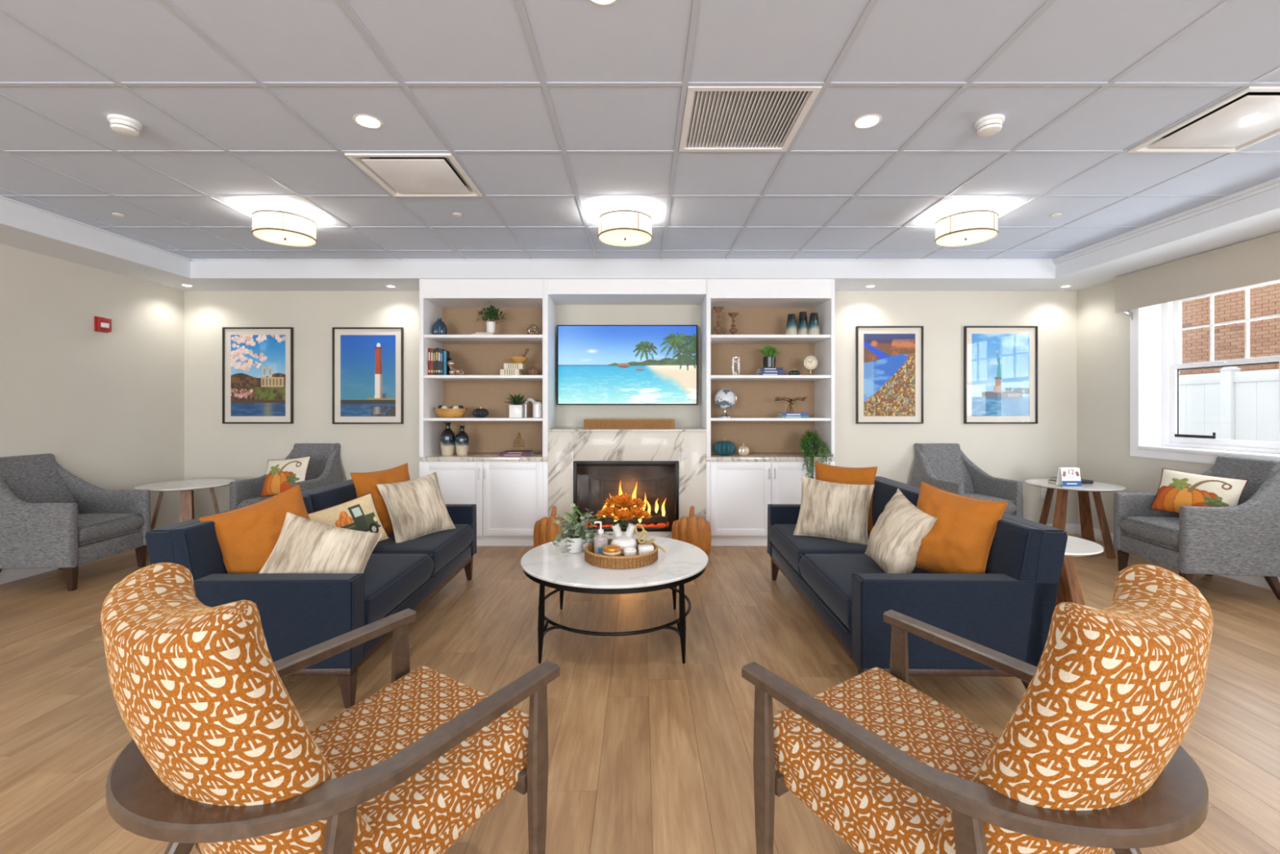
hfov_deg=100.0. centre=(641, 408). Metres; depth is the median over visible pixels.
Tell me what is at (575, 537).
potted plant
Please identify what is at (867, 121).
recessed light
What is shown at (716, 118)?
ceiling vent grille
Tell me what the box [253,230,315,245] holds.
diffuser
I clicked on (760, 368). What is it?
book
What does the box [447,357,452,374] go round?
book
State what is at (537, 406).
jar
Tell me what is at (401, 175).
ceiling vent
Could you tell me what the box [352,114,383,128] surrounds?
recessed light
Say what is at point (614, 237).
diffuser
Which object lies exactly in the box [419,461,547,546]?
base cabinet
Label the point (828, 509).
throw pillow
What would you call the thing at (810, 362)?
clock
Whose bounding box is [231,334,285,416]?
print
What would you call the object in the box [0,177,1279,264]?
trim
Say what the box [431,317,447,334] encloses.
ribbed vase
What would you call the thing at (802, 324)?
vase
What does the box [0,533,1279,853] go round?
floor
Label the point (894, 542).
throw pillow
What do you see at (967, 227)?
drum ceiling light
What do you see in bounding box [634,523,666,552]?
ornament
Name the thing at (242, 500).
seat cushion
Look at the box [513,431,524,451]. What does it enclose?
cloche
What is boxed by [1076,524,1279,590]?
baseboard
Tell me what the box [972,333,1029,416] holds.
print
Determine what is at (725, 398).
globe
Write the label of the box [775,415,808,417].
book
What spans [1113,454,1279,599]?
armchair
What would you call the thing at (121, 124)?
smoke detector
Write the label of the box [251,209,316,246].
drum ceiling light
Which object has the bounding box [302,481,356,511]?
sofa back
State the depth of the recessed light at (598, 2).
1.85 m
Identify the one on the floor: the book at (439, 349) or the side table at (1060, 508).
the side table at (1060, 508)
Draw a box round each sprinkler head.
[110,212,125,217]
[451,212,462,217]
[1048,212,1062,217]
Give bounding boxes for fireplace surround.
[547,427,706,538]
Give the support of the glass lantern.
on the bookcase at (763, 306)
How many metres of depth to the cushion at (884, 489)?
3.66 m
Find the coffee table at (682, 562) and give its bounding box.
[520,533,708,663]
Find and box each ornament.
[524,398,535,417]
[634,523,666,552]
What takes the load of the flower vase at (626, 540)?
on the round tray
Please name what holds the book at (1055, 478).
on the book at (1053, 482)
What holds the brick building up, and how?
on the ground
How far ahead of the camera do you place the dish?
2.96 m
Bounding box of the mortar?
[506,348,528,363]
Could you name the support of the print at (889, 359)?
attached to the framed picture at (889, 359)
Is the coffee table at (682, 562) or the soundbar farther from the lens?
the soundbar
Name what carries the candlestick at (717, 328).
on the bookcase at (763, 306)
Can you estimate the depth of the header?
5.06 m
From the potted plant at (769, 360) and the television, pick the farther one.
the television
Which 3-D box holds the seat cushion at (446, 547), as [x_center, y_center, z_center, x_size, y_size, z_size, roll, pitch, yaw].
[-1.592,0.936,3.614,0.692,0.183,0.810,0,0,-1]
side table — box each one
[133,479,235,555]
[1024,479,1125,559]
[1055,535,1103,605]
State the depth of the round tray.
2.87 m
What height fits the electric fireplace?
0.661 m
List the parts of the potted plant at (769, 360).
pot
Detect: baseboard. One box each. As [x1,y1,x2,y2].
[0,568,58,584]
[1046,524,1076,533]
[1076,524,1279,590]
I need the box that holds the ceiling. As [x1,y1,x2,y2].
[0,0,1279,258]
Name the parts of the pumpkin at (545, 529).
stem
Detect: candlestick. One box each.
[712,306,724,334]
[727,312,738,334]
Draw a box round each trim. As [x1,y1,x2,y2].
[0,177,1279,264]
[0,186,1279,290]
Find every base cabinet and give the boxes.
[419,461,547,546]
[706,461,835,546]
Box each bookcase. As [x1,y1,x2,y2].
[419,279,556,457]
[700,279,835,457]
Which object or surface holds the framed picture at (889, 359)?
attached to the wall at (214, 449)
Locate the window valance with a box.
[1115,231,1279,319]
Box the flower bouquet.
[595,493,652,527]
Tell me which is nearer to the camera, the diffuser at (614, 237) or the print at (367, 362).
the diffuser at (614, 237)
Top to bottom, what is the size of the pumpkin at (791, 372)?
0.076 m
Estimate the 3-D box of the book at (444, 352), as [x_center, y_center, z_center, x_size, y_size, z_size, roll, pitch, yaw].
[-1.898,-0.436,5.172,0.018,0.235,0.120,0,0,-30]
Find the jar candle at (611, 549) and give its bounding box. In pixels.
[602,544,621,560]
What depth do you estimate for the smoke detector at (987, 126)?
2.59 m
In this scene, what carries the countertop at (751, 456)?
on the base cabinet at (739, 494)
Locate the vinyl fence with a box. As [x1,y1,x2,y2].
[1178,366,1279,442]
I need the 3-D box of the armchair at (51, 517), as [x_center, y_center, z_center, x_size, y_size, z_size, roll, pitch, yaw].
[-4.425,0.828,4.109,0.743,0.945,0.694,0,0,-4]
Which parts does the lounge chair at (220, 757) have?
leg, backrest, leg, leg, leg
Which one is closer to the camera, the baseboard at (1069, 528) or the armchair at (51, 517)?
the armchair at (51, 517)
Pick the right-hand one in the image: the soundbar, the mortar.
the soundbar
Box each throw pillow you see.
[198,484,310,573]
[258,511,382,573]
[259,455,311,497]
[307,492,389,542]
[350,462,409,533]
[376,471,455,542]
[793,475,874,544]
[814,461,877,533]
[864,488,937,573]
[915,480,1008,573]
[1149,467,1248,513]
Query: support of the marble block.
on the round tray
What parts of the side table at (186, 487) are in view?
leg, leg, leg, leg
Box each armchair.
[0,453,151,591]
[229,443,343,510]
[911,443,1022,518]
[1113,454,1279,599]
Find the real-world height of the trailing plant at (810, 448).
0.622 m
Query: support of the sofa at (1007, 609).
on the floor
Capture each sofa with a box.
[145,479,476,708]
[767,475,1067,688]
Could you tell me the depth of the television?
5.47 m
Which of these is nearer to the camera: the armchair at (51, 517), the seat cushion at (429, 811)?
the seat cushion at (429, 811)
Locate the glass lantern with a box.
[731,356,739,374]
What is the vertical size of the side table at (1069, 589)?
0.620 m
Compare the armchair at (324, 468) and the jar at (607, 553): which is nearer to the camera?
the jar at (607, 553)
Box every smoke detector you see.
[106,114,142,136]
[974,114,1004,136]
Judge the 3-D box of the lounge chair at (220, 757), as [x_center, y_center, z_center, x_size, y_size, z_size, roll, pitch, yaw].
[-0.735,0.824,1.323,0.718,0.952,0.830,0,0,35]
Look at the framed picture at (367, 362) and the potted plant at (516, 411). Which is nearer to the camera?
the potted plant at (516, 411)
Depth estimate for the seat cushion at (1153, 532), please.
3.99 m
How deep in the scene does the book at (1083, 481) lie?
4.93 m
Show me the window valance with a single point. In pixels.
(1254, 261)
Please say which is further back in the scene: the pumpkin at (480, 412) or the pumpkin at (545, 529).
the pumpkin at (480, 412)
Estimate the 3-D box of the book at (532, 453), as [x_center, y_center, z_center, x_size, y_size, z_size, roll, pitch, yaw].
[-1.216,0.444,5.260,0.310,0.022,0.201,0,0,0]
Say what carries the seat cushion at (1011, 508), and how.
on the armchair at (944, 466)
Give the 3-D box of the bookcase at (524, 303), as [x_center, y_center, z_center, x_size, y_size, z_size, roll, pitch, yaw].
[-1.486,-0.385,5.319,1.212,1.678,0.519,0,0,0]
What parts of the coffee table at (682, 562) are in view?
leg, leg, leg, leg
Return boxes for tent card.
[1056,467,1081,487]
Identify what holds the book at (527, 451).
on the book at (532, 453)
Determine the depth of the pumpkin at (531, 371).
5.22 m
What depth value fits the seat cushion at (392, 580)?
2.81 m
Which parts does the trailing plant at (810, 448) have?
pot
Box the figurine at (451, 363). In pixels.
[447,360,463,374]
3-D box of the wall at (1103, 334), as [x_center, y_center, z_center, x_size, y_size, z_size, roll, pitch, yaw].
[4.700,-0.125,0.790,0.340,2.850,9.820,0,0,0]
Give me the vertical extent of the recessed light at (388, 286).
0.006 m
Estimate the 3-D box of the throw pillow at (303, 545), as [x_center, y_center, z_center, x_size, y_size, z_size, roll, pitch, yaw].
[-1.529,0.715,2.557,0.514,0.428,0.255,0,0,-19]
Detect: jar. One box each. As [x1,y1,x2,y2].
[533,401,542,417]
[603,550,621,560]
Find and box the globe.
[715,387,736,417]
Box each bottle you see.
[593,520,608,555]
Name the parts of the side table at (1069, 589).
leg, leg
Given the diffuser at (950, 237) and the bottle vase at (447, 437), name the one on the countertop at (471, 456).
the bottle vase at (447, 437)
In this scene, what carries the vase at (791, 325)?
on the bookcase at (763, 306)
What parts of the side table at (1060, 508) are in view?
leg, leg, leg, leg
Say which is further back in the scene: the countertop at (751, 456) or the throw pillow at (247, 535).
the countertop at (751, 456)
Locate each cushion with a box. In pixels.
[77,513,144,544]
[164,494,313,580]
[235,494,275,508]
[309,665,528,853]
[362,553,434,625]
[372,524,474,576]
[768,524,870,576]
[773,666,998,853]
[799,553,933,631]
[871,478,919,527]
[964,493,1017,514]
[984,517,1048,581]
[1119,516,1179,549]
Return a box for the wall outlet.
[1040,488,1047,498]
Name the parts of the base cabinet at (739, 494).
door, raised panel, raised panel, door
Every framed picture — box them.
[222,327,293,423]
[332,327,403,423]
[855,325,923,423]
[963,325,1037,423]
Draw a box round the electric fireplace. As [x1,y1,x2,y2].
[573,461,679,531]
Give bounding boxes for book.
[427,347,431,374]
[431,348,435,374]
[433,349,435,374]
[435,347,442,374]
[438,348,447,374]
[440,349,449,374]
[443,351,446,374]
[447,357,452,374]
[475,332,496,334]
[498,452,534,456]
[502,449,533,453]
[754,373,785,374]
[755,369,784,373]
[757,367,782,370]
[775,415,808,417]
[777,413,808,416]
[1048,480,1056,484]
[1049,476,1081,481]
[1080,479,1093,484]
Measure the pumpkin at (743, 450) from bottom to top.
0.127 m
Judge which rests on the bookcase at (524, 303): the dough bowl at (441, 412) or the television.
the dough bowl at (441, 412)
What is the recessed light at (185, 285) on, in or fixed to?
attached to the wall at (214, 449)
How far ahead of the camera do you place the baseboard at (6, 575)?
4.08 m
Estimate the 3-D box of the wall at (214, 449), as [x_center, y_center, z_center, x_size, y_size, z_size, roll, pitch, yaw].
[-0.110,-0.125,5.640,9.280,2.850,0.120,0,0,0]
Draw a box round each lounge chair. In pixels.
[100,562,559,853]
[742,564,1213,853]
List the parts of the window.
sill, frame, sash, sash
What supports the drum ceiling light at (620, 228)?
attached to the ceiling
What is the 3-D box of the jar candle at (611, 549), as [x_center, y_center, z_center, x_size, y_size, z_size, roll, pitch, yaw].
[-0.163,0.802,2.985,0.102,0.078,0.102,0,0,0]
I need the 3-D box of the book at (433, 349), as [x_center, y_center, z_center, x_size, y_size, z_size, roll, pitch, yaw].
[-1.989,-0.446,5.255,0.020,0.256,0.191,0,0,0]
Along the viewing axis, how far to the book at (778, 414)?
5.16 m
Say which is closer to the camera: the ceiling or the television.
the ceiling
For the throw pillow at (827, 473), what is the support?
on the sofa at (1007, 609)
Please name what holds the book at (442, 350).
on the bookcase at (524, 303)
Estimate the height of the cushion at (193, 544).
0.346 m
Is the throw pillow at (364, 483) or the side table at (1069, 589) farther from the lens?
the throw pillow at (364, 483)
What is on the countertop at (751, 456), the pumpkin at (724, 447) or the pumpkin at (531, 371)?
the pumpkin at (724, 447)
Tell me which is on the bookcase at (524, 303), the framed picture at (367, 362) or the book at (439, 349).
the book at (439, 349)
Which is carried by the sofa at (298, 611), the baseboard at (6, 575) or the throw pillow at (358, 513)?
the throw pillow at (358, 513)
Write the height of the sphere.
0.128 m
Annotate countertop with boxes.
[422,452,547,461]
[706,452,831,461]
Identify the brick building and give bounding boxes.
[1178,282,1279,375]
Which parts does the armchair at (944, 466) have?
arm, backrest, arm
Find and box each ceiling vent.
[344,153,482,196]
[1128,86,1279,152]
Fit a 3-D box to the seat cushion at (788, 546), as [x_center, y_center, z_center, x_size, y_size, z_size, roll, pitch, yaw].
[1.297,0.936,3.614,0.692,0.183,0.810,0,0,1]
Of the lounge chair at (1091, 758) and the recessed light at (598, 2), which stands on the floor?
the lounge chair at (1091, 758)
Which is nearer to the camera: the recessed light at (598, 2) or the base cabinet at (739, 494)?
the recessed light at (598, 2)
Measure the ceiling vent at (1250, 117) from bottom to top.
0.104 m
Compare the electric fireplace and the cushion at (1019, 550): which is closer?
the cushion at (1019, 550)
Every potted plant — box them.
[475,304,505,333]
[502,393,528,417]
[550,502,613,552]
[756,345,780,367]
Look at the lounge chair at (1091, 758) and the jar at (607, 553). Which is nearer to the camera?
the lounge chair at (1091, 758)
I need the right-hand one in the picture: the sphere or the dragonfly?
the dragonfly
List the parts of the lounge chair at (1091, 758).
leg, leg, leg, backrest, leg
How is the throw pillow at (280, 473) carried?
on the armchair at (324, 468)
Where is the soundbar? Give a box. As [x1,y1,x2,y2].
[583,418,675,428]
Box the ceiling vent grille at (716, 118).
[678,86,822,151]
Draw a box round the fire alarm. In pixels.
[93,315,111,333]
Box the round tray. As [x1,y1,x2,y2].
[584,538,657,568]
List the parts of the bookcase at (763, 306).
panel, panel, shelf, shelf, shelf, panel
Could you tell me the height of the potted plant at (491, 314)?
0.275 m
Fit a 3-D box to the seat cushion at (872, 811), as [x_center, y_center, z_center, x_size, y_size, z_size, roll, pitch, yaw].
[0.725,0.948,1.397,0.570,0.198,0.622,0,0,-35]
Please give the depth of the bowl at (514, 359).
5.22 m
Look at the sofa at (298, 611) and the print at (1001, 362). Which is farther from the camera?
the print at (1001, 362)
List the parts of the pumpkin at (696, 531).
stem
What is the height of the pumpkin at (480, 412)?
0.115 m
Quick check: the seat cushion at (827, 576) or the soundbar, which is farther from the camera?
the soundbar
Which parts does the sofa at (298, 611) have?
frame, arm, leg, wood rail, arm, leg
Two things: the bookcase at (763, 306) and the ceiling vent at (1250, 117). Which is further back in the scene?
the bookcase at (763, 306)
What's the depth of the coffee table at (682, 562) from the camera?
2.77 m
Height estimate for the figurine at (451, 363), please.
0.146 m
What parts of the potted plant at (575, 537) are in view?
pot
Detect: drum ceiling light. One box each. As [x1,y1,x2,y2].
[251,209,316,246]
[597,209,652,246]
[934,209,998,246]
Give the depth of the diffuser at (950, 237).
3.83 m
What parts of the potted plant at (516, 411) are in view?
pot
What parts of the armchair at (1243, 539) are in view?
leg, rail, arm, leg, arm, backrest, leg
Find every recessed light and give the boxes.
[180,284,193,286]
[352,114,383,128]
[385,284,396,287]
[587,0,618,6]
[852,114,882,128]
[865,284,875,287]
[1059,284,1072,287]
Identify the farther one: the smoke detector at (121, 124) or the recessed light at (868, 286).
the recessed light at (868, 286)
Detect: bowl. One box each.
[433,407,467,417]
[509,356,528,363]
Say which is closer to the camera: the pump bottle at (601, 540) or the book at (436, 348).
the pump bottle at (601, 540)
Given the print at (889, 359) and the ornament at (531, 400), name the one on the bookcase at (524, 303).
the ornament at (531, 400)
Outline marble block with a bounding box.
[637,543,653,559]
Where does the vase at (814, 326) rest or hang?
on the bookcase at (763, 306)
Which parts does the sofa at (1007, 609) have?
leg, arm, wood rail, arm, frame, leg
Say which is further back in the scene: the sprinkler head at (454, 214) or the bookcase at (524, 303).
the bookcase at (524, 303)
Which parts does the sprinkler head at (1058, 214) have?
plate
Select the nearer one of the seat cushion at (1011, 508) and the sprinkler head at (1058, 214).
the sprinkler head at (1058, 214)
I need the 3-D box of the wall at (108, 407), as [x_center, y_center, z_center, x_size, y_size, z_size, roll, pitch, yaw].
[-4.810,-0.125,0.790,0.120,2.850,9.820,0,0,0]
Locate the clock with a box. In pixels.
[803,355,817,374]
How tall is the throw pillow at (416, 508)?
0.428 m
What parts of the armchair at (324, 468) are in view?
arm, backrest, arm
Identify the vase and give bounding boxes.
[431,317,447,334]
[440,422,455,455]
[454,425,469,455]
[610,523,636,554]
[785,313,797,334]
[797,311,808,334]
[808,312,819,334]
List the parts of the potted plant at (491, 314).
pot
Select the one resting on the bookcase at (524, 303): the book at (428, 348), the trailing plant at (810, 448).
the book at (428, 348)
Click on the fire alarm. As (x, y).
(101, 324)
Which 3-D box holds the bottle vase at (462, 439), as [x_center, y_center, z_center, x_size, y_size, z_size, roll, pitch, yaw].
[-1.751,0.310,5.250,0.132,0.288,0.132,0,0,0]
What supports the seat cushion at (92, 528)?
on the armchair at (51, 517)
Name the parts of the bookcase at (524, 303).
panel, shelf, shelf, shelf, panel, panel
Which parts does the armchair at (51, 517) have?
arm, backrest, leg, arm, rail, leg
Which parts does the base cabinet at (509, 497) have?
door, raised panel, door, raised panel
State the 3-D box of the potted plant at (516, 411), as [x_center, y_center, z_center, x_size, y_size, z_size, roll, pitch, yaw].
[-1.207,-0.039,5.224,0.239,0.253,0.229,0,0,24]
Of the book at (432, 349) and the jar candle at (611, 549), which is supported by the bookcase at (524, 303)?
the book at (432, 349)
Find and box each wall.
[0,243,184,569]
[184,290,1076,524]
[1076,280,1279,577]
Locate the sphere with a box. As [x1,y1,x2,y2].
[526,324,539,334]
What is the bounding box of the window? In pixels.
[1129,280,1279,463]
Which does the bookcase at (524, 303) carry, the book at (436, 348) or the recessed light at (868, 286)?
the book at (436, 348)
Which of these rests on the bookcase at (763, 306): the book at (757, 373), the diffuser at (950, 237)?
the book at (757, 373)
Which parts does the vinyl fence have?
rail, post, rail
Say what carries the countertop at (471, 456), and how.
on the base cabinet at (509, 497)
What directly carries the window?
in the wall at (1103, 334)
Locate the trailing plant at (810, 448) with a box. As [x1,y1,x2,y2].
[797,429,833,479]
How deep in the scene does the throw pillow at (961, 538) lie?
2.53 m
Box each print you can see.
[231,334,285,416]
[340,334,395,416]
[863,333,915,416]
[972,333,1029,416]
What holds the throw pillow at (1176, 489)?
on the armchair at (1243, 539)
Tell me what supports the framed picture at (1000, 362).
attached to the wall at (214, 449)
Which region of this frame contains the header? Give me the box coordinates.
[547,279,706,304]
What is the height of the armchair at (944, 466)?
0.945 m
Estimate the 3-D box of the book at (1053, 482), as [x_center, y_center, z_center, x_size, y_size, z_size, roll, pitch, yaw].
[3.892,0.675,4.940,0.200,0.028,0.140,0,0,-4]
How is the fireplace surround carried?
on the floor
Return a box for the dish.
[623,547,636,559]
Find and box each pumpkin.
[472,406,488,417]
[527,364,539,374]
[533,506,568,547]
[671,506,711,555]
[712,437,736,455]
[737,442,749,455]
[788,368,799,374]
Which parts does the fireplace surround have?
marble panel, marble panel, marble panel, marble panel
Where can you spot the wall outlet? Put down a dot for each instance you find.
(1043, 491)
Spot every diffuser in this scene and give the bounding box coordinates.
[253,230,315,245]
[599,230,650,245]
[936,230,996,245]
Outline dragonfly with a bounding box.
[774,396,806,413]
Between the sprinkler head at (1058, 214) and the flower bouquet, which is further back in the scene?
the sprinkler head at (1058, 214)
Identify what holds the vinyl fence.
on the ground
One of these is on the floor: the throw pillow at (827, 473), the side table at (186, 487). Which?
the side table at (186, 487)
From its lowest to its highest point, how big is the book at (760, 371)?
0.026 m
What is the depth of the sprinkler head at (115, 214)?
3.87 m
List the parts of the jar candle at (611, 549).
lid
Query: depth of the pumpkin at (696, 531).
4.64 m
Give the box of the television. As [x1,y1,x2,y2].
[557,324,697,404]
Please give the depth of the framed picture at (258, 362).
5.57 m

